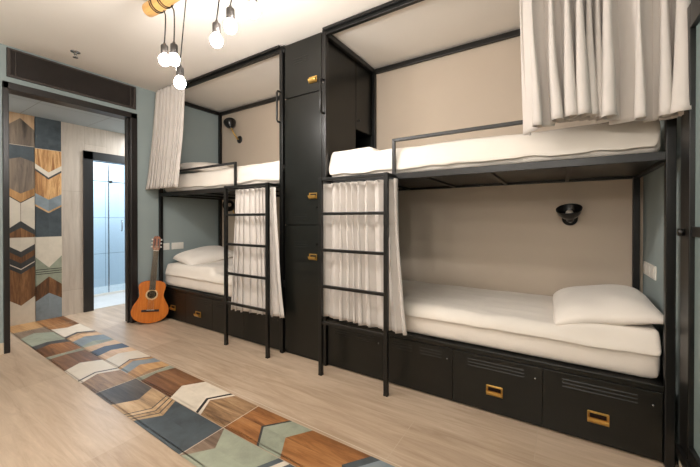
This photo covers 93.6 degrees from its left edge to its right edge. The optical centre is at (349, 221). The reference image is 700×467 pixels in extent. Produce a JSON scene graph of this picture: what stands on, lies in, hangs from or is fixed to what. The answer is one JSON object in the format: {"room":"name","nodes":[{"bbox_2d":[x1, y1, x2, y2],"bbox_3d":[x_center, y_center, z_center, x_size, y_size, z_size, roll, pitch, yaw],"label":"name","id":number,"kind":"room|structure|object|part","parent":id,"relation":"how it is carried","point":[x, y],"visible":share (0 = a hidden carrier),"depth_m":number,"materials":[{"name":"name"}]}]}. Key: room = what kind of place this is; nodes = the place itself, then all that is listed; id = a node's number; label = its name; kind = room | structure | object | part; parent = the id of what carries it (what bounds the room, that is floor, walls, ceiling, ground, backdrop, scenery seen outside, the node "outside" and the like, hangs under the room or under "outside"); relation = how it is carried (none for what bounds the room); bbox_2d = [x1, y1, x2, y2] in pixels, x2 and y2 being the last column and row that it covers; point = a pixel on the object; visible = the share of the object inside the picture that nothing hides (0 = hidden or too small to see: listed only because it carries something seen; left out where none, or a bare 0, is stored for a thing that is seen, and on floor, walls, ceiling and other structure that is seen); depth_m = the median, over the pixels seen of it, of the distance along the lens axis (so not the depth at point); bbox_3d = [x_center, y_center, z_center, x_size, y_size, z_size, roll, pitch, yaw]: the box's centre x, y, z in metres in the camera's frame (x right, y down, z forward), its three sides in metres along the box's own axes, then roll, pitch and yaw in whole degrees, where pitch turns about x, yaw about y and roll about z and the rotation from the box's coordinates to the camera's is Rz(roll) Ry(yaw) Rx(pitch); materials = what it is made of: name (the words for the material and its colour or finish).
{"room":"dormitory","nodes":[
{"label":"dormitory","id":0,"kind":"room"},
{"bbox_2d":[9,94,124,133],"bbox_3d":[-3.056,-1.219,3.900,1.045,0.060,2.900,0,0,33],"label":"ceiling","id":1,"kind":"structure","parent":0,"point":[17,104],"depth_m":3.65,"materials":[{"name":"white paint"}]},
{"bbox_2d":[62,122,124,315],"bbox_3d":[-3.378,-0.030,4.112,0.120,2.320,2.900,0,0,33],"label":"wall","id":2,"kind":"structure","parent":0,"point":[76,139],"depth_m":4.02,"materials":[{"name":"beige wood"}]},
{"bbox_2d":[9,111,34,325],"bbox_3d":[-3.620,-0.027,3.616,0.001,2.320,0.237,0,0,33],"label":"wall tile strip","id":3,"kind":"object","parent":2,"relation":"attached to","point":[21,126],"visible":0.77,"depth_m":3.62,"materials":[{"name":"multicoloured tile"}]},
{"bbox_2d":[34,116,62,320],"bbox_3d":[-3.494,-0.028,3.815,0.001,2.320,0.242,0,0,33],"label":"wall tile strip","id":4,"kind":"object","parent":2,"relation":"attached to","point":[47,132],"visible":1,"depth_m":3.81,"materials":[{"name":"multicoloured tile"}]},
{"bbox_2d":[83,150,124,311],"bbox_3d":[-3.083,0.120,4.567,0.150,2.015,1.058,0,0,33],"label":"door frame","id":5,"kind":"structure","parent":2,"relation":"in","point":[89,157],"depth_m":4.13,"materials":[{"name":"brown metal"}]},
{"bbox_2d":[0,43,217,342],"bbox_3d":[-3.123,-0.192,2.718,0.120,2.660,4.625,0,0,33],"label":"wall","id":6,"kind":"structure","parent":0,"point":[193,222],"depth_m":3.90,"materials":[{"name":"grey paint"}]},
{"bbox_2d":[0,343,3,354],"bbox_3d":[-3.294,1.093,2.333,0.012,0.095,3.780,0,0,33],"label":"baseboard","id":7,"kind":"structure","parent":6,"relation":"attached to","point":[1,344],"depth_m":2.81,"materials":[{"name":"beige wood"}]},
{"bbox_2d":[2,80,137,353],"bbox_3d":[-2.743,-0.038,3.303,0.152,2.345,1.062,0,0,33],"label":"door frame","id":8,"kind":"structure","parent":6,"relation":"in","point":[131,192],"depth_m":3.39,"materials":[{"name":"brown metal"}]},
{"bbox_2d":[6,47,135,109],"bbox_3d":[-2.684,-1.381,3.267,0.022,0.248,1.023,0,0,33],"label":"air vent","id":9,"kind":"object","parent":6,"relation":"in","point":[20,65],"visible":1,"depth_m":3.18,"materials":[{"name":"black metal"}]},
{"bbox_2d":[163,243,169,249],"bbox_3d":[-2.231,0.303,3.996,0.011,0.082,0.078,0,0,33],"label":"wall socket","id":10,"kind":"object","parent":6,"relation":"attached to","point":[166,246],"visible":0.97,"depth_m":3.99,"materials":[{"name":"white plastic"}]},
{"bbox_2d":[172,242,183,248],"bbox_3d":[-2.156,0.302,4.115,0.011,0.082,0.152,0,0,33],"label":"wall socket","id":11,"kind":"object","parent":6,"relation":"attached to","point":[179,245],"visible":1,"depth_m":4.12,"materials":[{"name":"white plastic"}]},
{"bbox_2d":[93,162,124,287],"bbox_3d":[-3.739,-0.101,5.173,1.630,2.450,2.100,0,0,33],"label":"wall","id":12,"kind":"structure","parent":0,"point":[100,171],"depth_m":5.76,"materials":[{"name":"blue tile"}]},
{"bbox_2d":[0,0,519,111],"bbox_3d":[-1.181,-1.555,1.471,4.727,0.080,4.825,0,0,33],"label":"ceiling","id":13,"kind":"structure","parent":0,"point":[114,39],"depth_m":2.66,"materials":[{"name":"white paint"}]},
{"bbox_2d":[70,50,80,58],"bbox_3d":[-2.465,-1.498,2.952,0.072,0.052,0.072,0,0,33],"label":"sprinkler","id":14,"kind":"object","parent":13,"relation":"attached to","point":[75,52],"visible":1,"depth_m":2.94,"materials":[{"name":"silver metal"}]},
{"bbox_2d":[142,0,186,88],"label":"pendant lamp","id":15,"kind":"object","parent":13,"relation":"hanging from","point":[151,8],"depth_m":2.04,"materials":[{"name":"white glass"}]},
{"bbox_3d":[-1.214,-1.294,2.120,0.149,0.340,0.100,0,0,33],"label":"cord","id":16,"kind":"part","parent":15,"relation":"part of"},
{"bbox_2d":[159,42,169,65],"bbox_3d":[-1.165,-1.052,2.066,0.064,0.147,0.063,0,0,33],"label":"bulb","id":17,"kind":"object","parent":15,"relation":"attached to","point":[163,58],"depth_m":2.05,"materials":[{"name":"white glass"}]},
{"bbox_3d":[-1.131,-1.281,2.067,0.167,0.365,0.100,0,0,33],"label":"cord","id":18,"kind":"part","parent":15,"relation":"part of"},
{"bbox_2d":[168,41,179,65],"bbox_3d":[-1.074,-1.027,2.008,0.064,0.147,0.063,0,0,33],"label":"bulb","id":19,"kind":"object","parent":15,"relation":"attached to","point":[173,58],"depth_m":1.99,"materials":[{"name":"white glass"}]},
{"bbox_2d":[174,64,185,88],"bbox_3d":[-1.020,-0.872,1.975,0.064,0.147,0.063,0,0,33],"label":"bulb","id":20,"kind":"object","parent":15,"relation":"attached to","point":[179,81],"depth_m":1.96,"materials":[{"name":"white glass"}]},
{"bbox_3d":[-1.031,-1.204,2.003,0.064,0.519,0.100,0,0,33],"label":"cord","id":21,"kind":"part","parent":15,"relation":"part of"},
{"bbox_2d":[210,0,236,47],"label":"pendant lamp","id":22,"kind":"object","parent":13,"relation":"hanging from","point":[230,26],"depth_m":1.75,"materials":[{"name":"white glass"}]},
{"bbox_2d":[210,20,222,47],"bbox_3d":[-0.725,-1.020,1.785,0.064,0.147,0.063,0,0,33],"label":"bulb","id":23,"kind":"object","parent":22,"relation":"attached to","point":[216,40],"depth_m":1.77,"materials":[{"name":"white glass"}]},
{"bbox_2d":[224,5,236,33],"bbox_3d":[-0.626,-1.060,1.722,0.064,0.147,0.063,0,0,33],"label":"bulb","id":24,"kind":"object","parent":22,"relation":"attached to","point":[230,26],"depth_m":1.70,"materials":[{"name":"white glass"}]},
{"bbox_2d":[246,0,259,18],"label":"pendant lamp","id":25,"kind":"object","parent":13,"relation":"hanging from","point":[252,9],"depth_m":1.61,"materials":[{"name":"white glass"}]},
{"bbox_2d":[246,0,259,18],"bbox_3d":[-0.480,-1.085,1.629,0.064,0.147,0.063,0,0,33],"label":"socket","id":26,"kind":"object","parent":25,"relation":"attached to","point":[252,9],"depth_m":1.61,"materials":[{"name":"white"}]},
{"bbox_2d":[0,283,678,466],"bbox_3d":[-2.364,1.177,2.463,7.772,0.084,5.200,0,0,33],"label":"floor","id":27,"kind":"structure","parent":0,"point":[48,418],"depth_m":1.95,"materials":[{"name":"beige wood"}]},
{"bbox_2d":[93,163,124,296],"bbox_3d":[-3.704,0.123,5.063,0.069,1.996,1.650,0,0,33],"label":"screen","id":28,"kind":"object","parent":27,"relation":"on","point":[108,181],"visible":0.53,"depth_m":5.06,"materials":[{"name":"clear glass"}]},
{"bbox_2d":[130,236,168,323],"bbox_3d":[-2.271,0.654,3.728,0.369,0.978,0.210,0,0,-36],"label":"guitar","id":29,"kind":"object","parent":27,"relation":"on","point":[151,306],"visible":1,"depth_m":3.69,"materials":[{"name":"orange wood"}]},
{"bbox_2d":[10,322,293,466],"bbox_3d":[-1.352,1.138,2.111,5.460,0.001,0.276,0,0,33],"label":"tile strip","id":30,"kind":"object","parent":27,"relation":"on","point":[202,442],"visible":0.98,"depth_m":1.98,"materials":[{"name":"multicoloured tile"}]},
{"bbox_2d":[35,316,401,466],"bbox_3d":[-1.217,1.137,2.323,5.460,0.001,0.278,0,0,33],"label":"tile strip","id":31,"kind":"object","parent":27,"relation":"on","point":[294,443],"visible":1,"depth_m":2.00,"materials":[{"name":"multicoloured tile"}]},
{"bbox_2d":[159,45,285,358],"bbox_3d":[-1.240,-0.192,3.663,2.009,2.649,0.994,0,0,33],"label":"bunk bed","id":32,"kind":"object","parent":27,"relation":"on","point":[211,311],"visible":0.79,"depth_m":3.09,"materials":[{"name":"black paint"}]},
{"bbox_3d":[-2.251,-0.191,3.914,0.036,2.645,0.036,0,0,33],"label":"post","id":33,"kind":"part","parent":32,"relation":"part of","materials":[{"name":"black metal"}]},
{"bbox_2d":[146,84,184,189],"bbox_3d":[-2.044,-0.930,3.624,0.663,1.126,0.153,0,0,33],"label":"curtain","id":34,"kind":"object","parent":32,"relation":"hanging from","point":[167,137],"visible":1,"depth_m":3.58,"materials":[{"name":"white fabric"}]},
{"bbox_3d":[-2.023,0.958,3.790,0.482,0.323,0.024,0,0,33],"label":"drawer","id":35,"kind":"part","parent":32,"relation":"part of","materials":[{"name":"black metal"}]},
{"bbox_3d":[-1.630,0.991,3.509,0.090,0.058,0.033,0,0,33],"label":"handle","id":36,"kind":"part","parent":32,"relation":"part of","materials":[{"name":"gold metal"}]},
{"bbox_2d":[166,275,231,296],"bbox_3d":[-1.204,0.677,3.732,1.934,0.166,0.763,0,0,33],"label":"mattress","id":37,"kind":"object","parent":32,"relation":"on","point":[215,288],"visible":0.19,"depth_m":3.57,"materials":[{"name":"white fabric"}]},
{"bbox_2d":[165,257,232,285],"bbox_3d":[-1.195,0.540,3.727,1.905,0.189,0.790,0,0,33],"label":"duvet","id":38,"kind":"object","parent":37,"relation":"on","point":[213,272],"visible":0.24,"depth_m":3.61,"materials":[{"name":"white fabric"}]},
{"bbox_2d":[173,245,233,264],"bbox_3d":[-1.791,0.415,4.078,0.444,0.210,0.604,0,0,38],"label":"pillow","id":39,"kind":"object","parent":38,"relation":"on","point":[205,254],"visible":0.87,"depth_m":3.93,"materials":[{"name":"white fabric"}]},
{"bbox_3d":[-1.616,0.960,3.530,0.482,0.323,0.024,0,0,33],"label":"drawer","id":40,"kind":"part","parent":32,"relation":"part of","materials":[{"name":"black metal"}]},
{"bbox_3d":[-1.668,-0.459,3.541,1.346,0.244,0.022,0,0,33],"label":"guard rail","id":41,"kind":"part","parent":32,"relation":"part of","materials":[{"name":"black metal"}]},
{"bbox_3d":[-1.201,-0.319,3.724,2.009,0.042,0.847,0,0,33],"label":"deck frame","id":42,"kind":"part","parent":32,"relation":"part of","materials":[{"name":"black paint"}]},
{"bbox_3d":[-1.814,-0.195,4.598,0.036,2.645,0.036,0,0,33],"label":"post","id":43,"kind":"part","parent":32,"relation":"part of","materials":[{"name":"black metal"}]},
{"bbox_2d":[165,169,278,191],"bbox_3d":[-1.204,-0.418,3.726,1.934,0.155,0.764,0,0,33],"label":"mattress","id":44,"kind":"object","parent":32,"relation":"on","point":[254,181],"visible":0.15,"depth_m":3.44,"materials":[{"name":"white fabric"}]},
{"bbox_2d":[165,161,278,188],"bbox_3d":[-1.199,-0.519,3.725,1.917,0.308,0.790,0,0,33],"label":"duvet","id":45,"kind":"object","parent":44,"relation":"on","point":[264,171],"visible":0.56,"depth_m":3.27,"materials":[{"name":"white fabric"}]},
{"bbox_2d":[180,162,229,171],"bbox_3d":[-1.809,-0.671,4.117,0.449,0.148,0.604,0,0,33],"label":"pillow","id":46,"kind":"object","parent":45,"relation":"on","point":[190,164],"visible":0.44,"depth_m":3.90,"materials":[{"name":"white fabric"}]},
{"bbox_3d":[-1.201,-0.317,3.724,1.949,0.034,0.787,0,0,33],"label":"deck panel","id":47,"kind":"part","parent":32,"relation":"part of","materials":[{"name":"black paint"}]},
{"bbox_3d":[-1.209,0.961,3.270,0.482,0.323,0.024,0,0,33],"label":"drawer","id":48,"kind":"part","parent":32,"relation":"part of","materials":[{"name":"black metal"}]},
{"bbox_3d":[-1.111,0.404,3.082,0.030,1.463,0.147,0,0,33],"label":"rail","id":49,"kind":"part","parent":32,"relation":"part of","materials":[{"name":"black metal"}]},
{"bbox_3d":[-1.201,-1.492,3.718,2.005,0.042,0.843,0,0,33],"label":"canopy frame","id":50,"kind":"part","parent":32,"relation":"part of","materials":[{"name":"black paint"}]},
{"bbox_2d":[231,187,283,317],"bbox_3d":[-0.837,0.264,2.914,0.674,1.115,0.084,0,0,33],"label":"curtain","id":51,"kind":"object","parent":32,"relation":"hanging from","point":[248,229],"visible":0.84,"depth_m":2.92,"materials":[{"name":"white fabric"}]},
{"bbox_3d":[-0.801,0.963,3.010,0.482,0.323,0.024,0,0,33],"label":"drawer","id":52,"kind":"part","parent":32,"relation":"part of","materials":[{"name":"black wood"}]},
{"bbox_3d":[-0.655,0.406,2.791,0.030,1.463,0.147,0,0,33],"label":"rail","id":53,"kind":"part","parent":32,"relation":"part of","materials":[{"name":"black metal"}]},
{"bbox_3d":[-0.611,-0.983,2.811,0.018,0.277,0.056,0,0,33],"label":"grab handle","id":54,"kind":"part","parent":32,"relation":"part of","materials":[{"name":"black paint"}]},
{"bbox_3d":[-0.587,-0.185,2.853,0.036,2.645,0.036,0,0,33],"label":"post","id":55,"kind":"part","parent":32,"relation":"part of","materials":[{"name":"black metal"}]},
{"bbox_2d":[283,32,371,360],"bbox_3d":[-0.167,-0.192,3.058,0.447,2.655,0.859,0,0,33],"label":"locker","id":56,"kind":"object","parent":27,"relation":"on","point":[349,83],"visible":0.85,"depth_m":2.75,"materials":[{"name":"black metal"}]},
{"bbox_3d":[-0.388,0.568,2.740,0.394,1.069,0.026,0,0,33],"label":"door","id":57,"kind":"part","parent":56,"relation":"part of","materials":[{"name":"black metal"}]},
{"bbox_3d":[-0.388,-0.509,2.735,0.394,1.070,0.026,0,0,33],"label":"door","id":58,"kind":"part","parent":56,"relation":"part of","materials":[{"name":"black metal"}]},
{"bbox_3d":[-0.388,-1.280,2.730,0.394,0.455,0.026,0,0,33],"label":"door","id":59,"kind":"part","parent":56,"relation":"part of","materials":[{"name":"black metal"}]},
{"bbox_3d":[-0.303,0.287,2.656,0.080,0.051,0.029,0,0,33],"label":"handle","id":60,"kind":"part","parent":56,"relation":"part of","materials":[{"name":"gold metal"}]},
{"bbox_3d":[-0.303,-0.208,2.653,0.080,0.051,0.029,0,0,33],"label":"handle","id":61,"kind":"part","parent":56,"relation":"part of","materials":[{"name":"gold metal"}]},
{"bbox_3d":[-0.303,-1.147,2.648,0.080,0.051,0.029,0,0,33],"label":"handle","id":62,"kind":"part","parent":56,"relation":"part of","materials":[{"name":"gold metal"}]},
{"bbox_3d":[0.132,-1.182,3.165,0.015,0.646,0.301,0,0,33],"label":"cubby door","id":63,"kind":"part","parent":56,"relation":"part of","materials":[{"name":"black metal"}]},
{"bbox_2d":[318,0,676,466],"bbox_3d":[0.825,-0.185,2.346,2.034,2.649,0.994,0,0,33],"label":"bunk bed","id":64,"kind":"object","parent":27,"relation":"on","point":[633,414],"visible":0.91,"depth_m":1.99,"materials":[{"name":"black paint"}]},
{"bbox_3d":[-0.220,-0.981,2.562,0.018,0.277,0.056,0,0,33],"label":"grab handle","id":65,"kind":"part","parent":64,"relation":"part of","materials":[{"name":"black paint"}]},
{"bbox_3d":[-0.185,0.408,2.491,0.030,1.463,0.147,0,0,33],"label":"rail","id":66,"kind":"part","parent":64,"relation":"part of","materials":[{"name":"black metal"}]},
{"bbox_3d":[-0.196,-0.184,2.603,0.036,2.645,0.036,0,0,33],"label":"post","id":67,"kind":"part","parent":64,"relation":"part of","materials":[{"name":"black metal"}]},
{"bbox_3d":[0.034,0.966,2.478,0.488,0.323,0.024,0,0,33],"label":"drawer","id":68,"kind":"part","parent":64,"relation":"part of","materials":[{"name":"black metal"}]},
{"bbox_2d":[323,178,406,334],"bbox_3d":[0.073,0.225,2.340,0.730,1.020,0.084,0,0,33],"label":"curtain","id":69,"kind":"object","parent":64,"relation":"hanging from","point":[345,232],"visible":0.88,"depth_m":2.32,"materials":[{"name":"white fabric"}]},
{"bbox_3d":[0.240,-0.188,3.287,0.036,2.645,0.036,0,0,33],"label":"post","id":70,"kind":"part","parent":64,"relation":"part of","materials":[{"name":"black metal"}]},
{"bbox_3d":[0.268,0.409,2.202,0.030,1.463,0.147,0,0,33],"label":"rail","id":71,"kind":"part","parent":64,"relation":"part of","materials":[{"name":"black metal"}]},
{"bbox_3d":[0.446,0.967,2.214,0.488,0.323,0.024,0,0,33],"label":"drawer","id":72,"kind":"part","parent":64,"relation":"part of","materials":[{"name":"black wood"}]},
{"bbox_3d":[0.864,-1.484,2.401,2.030,0.042,0.843,0,0,33],"label":"canopy frame","id":73,"kind":"part","parent":64,"relation":"part of","materials":[{"name":"black paint"}]},
{"bbox_3d":[0.884,-0.450,1.913,1.397,0.244,0.022,0,0,33],"label":"guard rail","id":74,"kind":"part","parent":64,"relation":"part of","materials":[{"name":"black metal"}]},
{"bbox_3d":[0.845,1.000,1.929,0.090,0.058,0.033,0,0,33],"label":"handle","id":75,"kind":"part","parent":64,"relation":"part of","materials":[{"name":"gold metal"}]},
{"bbox_2d":[331,134,660,176],"bbox_3d":[0.865,-0.401,2.406,1.960,0.135,0.763,0,0,33],"label":"mattress","id":76,"kind":"object","parent":64,"relation":"on","point":[656,148],"visible":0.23,"depth_m":1.88,"materials":[{"name":"white fabric"}]},
{"bbox_2d":[329,120,660,174],"bbox_3d":[0.859,-0.472,2.411,1.963,0.229,0.790,0,0,33],"label":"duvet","id":77,"kind":"object","parent":76,"relation":"on","point":[633,134],"visible":0.81,"depth_m":1.93,"materials":[{"name":"white fabric"}]},
{"bbox_3d":[0.864,-0.311,2.407,2.034,0.042,0.847,0,0,33],"label":"deck frame","id":78,"kind":"part","parent":64,"relation":"part of","materials":[{"name":"black paint"}]},
{"bbox_3d":[0.859,0.969,1.951,0.488,0.323,0.024,0,0,33],"label":"drawer","id":79,"kind":"part","parent":64,"relation":"part of","materials":[{"name":"black metal"}]},
{"bbox_3d":[0.864,-0.309,2.407,1.974,0.034,0.787,0,0,33],"label":"deck panel","id":80,"kind":"part","parent":64,"relation":"part of","materials":[{"name":"black paint"}]},
{"bbox_2d":[405,316,659,377],"bbox_3d":[0.865,0.684,2.413,1.961,0.166,0.763,0,0,33],"label":"mattress","id":81,"kind":"object","parent":64,"relation":"on","point":[629,363],"visible":0.17,"depth_m":1.83,"materials":[{"name":"white fabric"}]},
{"bbox_2d":[402,280,661,356],"bbox_3d":[0.862,0.580,2.413,1.967,0.134,0.799,0,0,33],"label":"duvet","id":82,"kind":"object","parent":81,"relation":"on","point":[506,311],"visible":0.52,"depth_m":2.04,"materials":[{"name":"white fabric"}]},
{"bbox_2d":[553,284,662,324],"bbox_3d":[1.487,0.484,1.961,0.471,0.177,0.644,0,0,31],"label":"pillow","id":83,"kind":"object","parent":82,"relation":"on","point":[612,304],"visible":0.99,"depth_m":1.78,"materials":[{"name":"white fabric"}]},
{"bbox_3d":[1.258,1.002,1.666,0.090,0.058,0.033,0,0,33],"label":"handle","id":84,"kind":"part","parent":64,"relation":"part of","materials":[{"name":"gold metal"}]},
{"bbox_3d":[1.272,0.970,1.688,0.488,0.323,0.024,0,0,33],"label":"drawer","id":85,"kind":"part","parent":64,"relation":"part of","materials":[{"name":"black metal"}]},
{"bbox_2d":[519,0,691,135],"bbox_3d":[1.161,-0.956,1.565,0.655,1.000,0.159,0,0,33],"label":"curtain","id":86,"kind":"object","parent":64,"relation":"hanging from","point":[615,61],"visible":0.98,"depth_m":1.54,"materials":[{"name":"white fabric"}]},
{"bbox_3d":[1.925,-0.182,2.212,0.036,2.645,0.036,0,0,33],"label":"post","id":87,"kind":"part","parent":64,"relation":"part of","materials":[{"name":"black metal"}]},
{"bbox_3d":[1.488,-0.178,1.529,0.036,2.645,0.036,0,0,33],"label":"post","id":88,"kind":"part","parent":64,"relation":"part of","materials":[{"name":"black metal"}]},
{"bbox_2d":[222,36,642,295],"bbox_3d":[0.090,-0.196,3.471,4.727,2.660,0.100,0,0,33],"label":"wall","id":89,"kind":"structure","parent":0,"point":[511,238],"depth_m":2.76,"materials":[{"name":"beige paint"}]},
{"bbox_2d":[222,200,234,213],"bbox_3d":[-1.566,-0.166,4.349,0.147,0.239,0.198,0,0,33],"label":"reading lamp","id":90,"kind":"object","parent":89,"relation":"attached to","point":[231,205],"visible":0.63,"depth_m":4.35,"materials":[{"name":"black metal"}]},
{"bbox_2d":[223,117,241,142],"bbox_3d":[-1.563,-1.206,4.379,0.231,0.319,0.142,0,0,-27],"label":"reading lamp","id":91,"kind":"object","parent":89,"relation":"attached to","point":[229,122],"visible":1,"depth_m":4.32,"materials":[{"name":"black metal"}]},
{"bbox_3d":[-1.593,-1.296,4.366,0.144,0.140,0.155,0,0,33],"label":"lamp shade","id":92,"kind":"part","parent":91,"relation":"part of","materials":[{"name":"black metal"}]},
{"bbox_2d":[556,204,582,225],"bbox_3d":[1.562,-0.050,2.350,0.159,0.159,0.204,0,0,33],"label":"reading lamp","id":93,"kind":"object","parent":89,"relation":"attached to","point":[569,213],"visible":1,"depth_m":2.35,"materials":[{"name":"black metal"}]},
{"bbox_3d":[1.619,-0.021,2.422,0.100,0.099,0.022,0,0,33],"label":"wall plate","id":94,"kind":"part","parent":93,"relation":"part of","materials":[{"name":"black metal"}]},
{"bbox_2d":[643,0,691,465],"bbox_3d":[0.769,-0.178,0.235,0.100,2.660,4.625,0,0,33],"label":"wall","id":95,"kind":"structure","parent":0,"point":[653,182],"depth_m":1.82,"materials":[{"name":"grey paint"}]},
{"bbox_2d":[643,261,656,280],"bbox_3d":[1.828,0.296,1.999,0.011,0.082,0.344,0,0,33],"label":"wall socket","id":96,"kind":"object","parent":95,"relation":"attached to","point":[650,270],"visible":1,"depth_m":1.98,"materials":[{"name":"white plastic"}]},
{"bbox_2d":[676,0,699,466],"bbox_3d":[1.074,0.068,0.844,0.060,1.900,1.378,0,0,33],"label":"door","id":97,"kind":"structure","parent":95,"relation":"in","point":[688,448],"depth_m":1.33,"materials":[{"name":"black paint"}]},
{"bbox_3d":[1.401,0.045,1.393,0.020,0.032,0.031,0,0,33],"label":"knob","id":98,"kind":"part","parent":97,"relation":"part of","materials":[{"name":"black paint"}]},
{"bbox_3d":[1.085,0.068,0.838,0.008,1.720,1.178,0,0,33],"label":"pane","id":99,"kind":"part","parent":97,"relation":"part of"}
]}

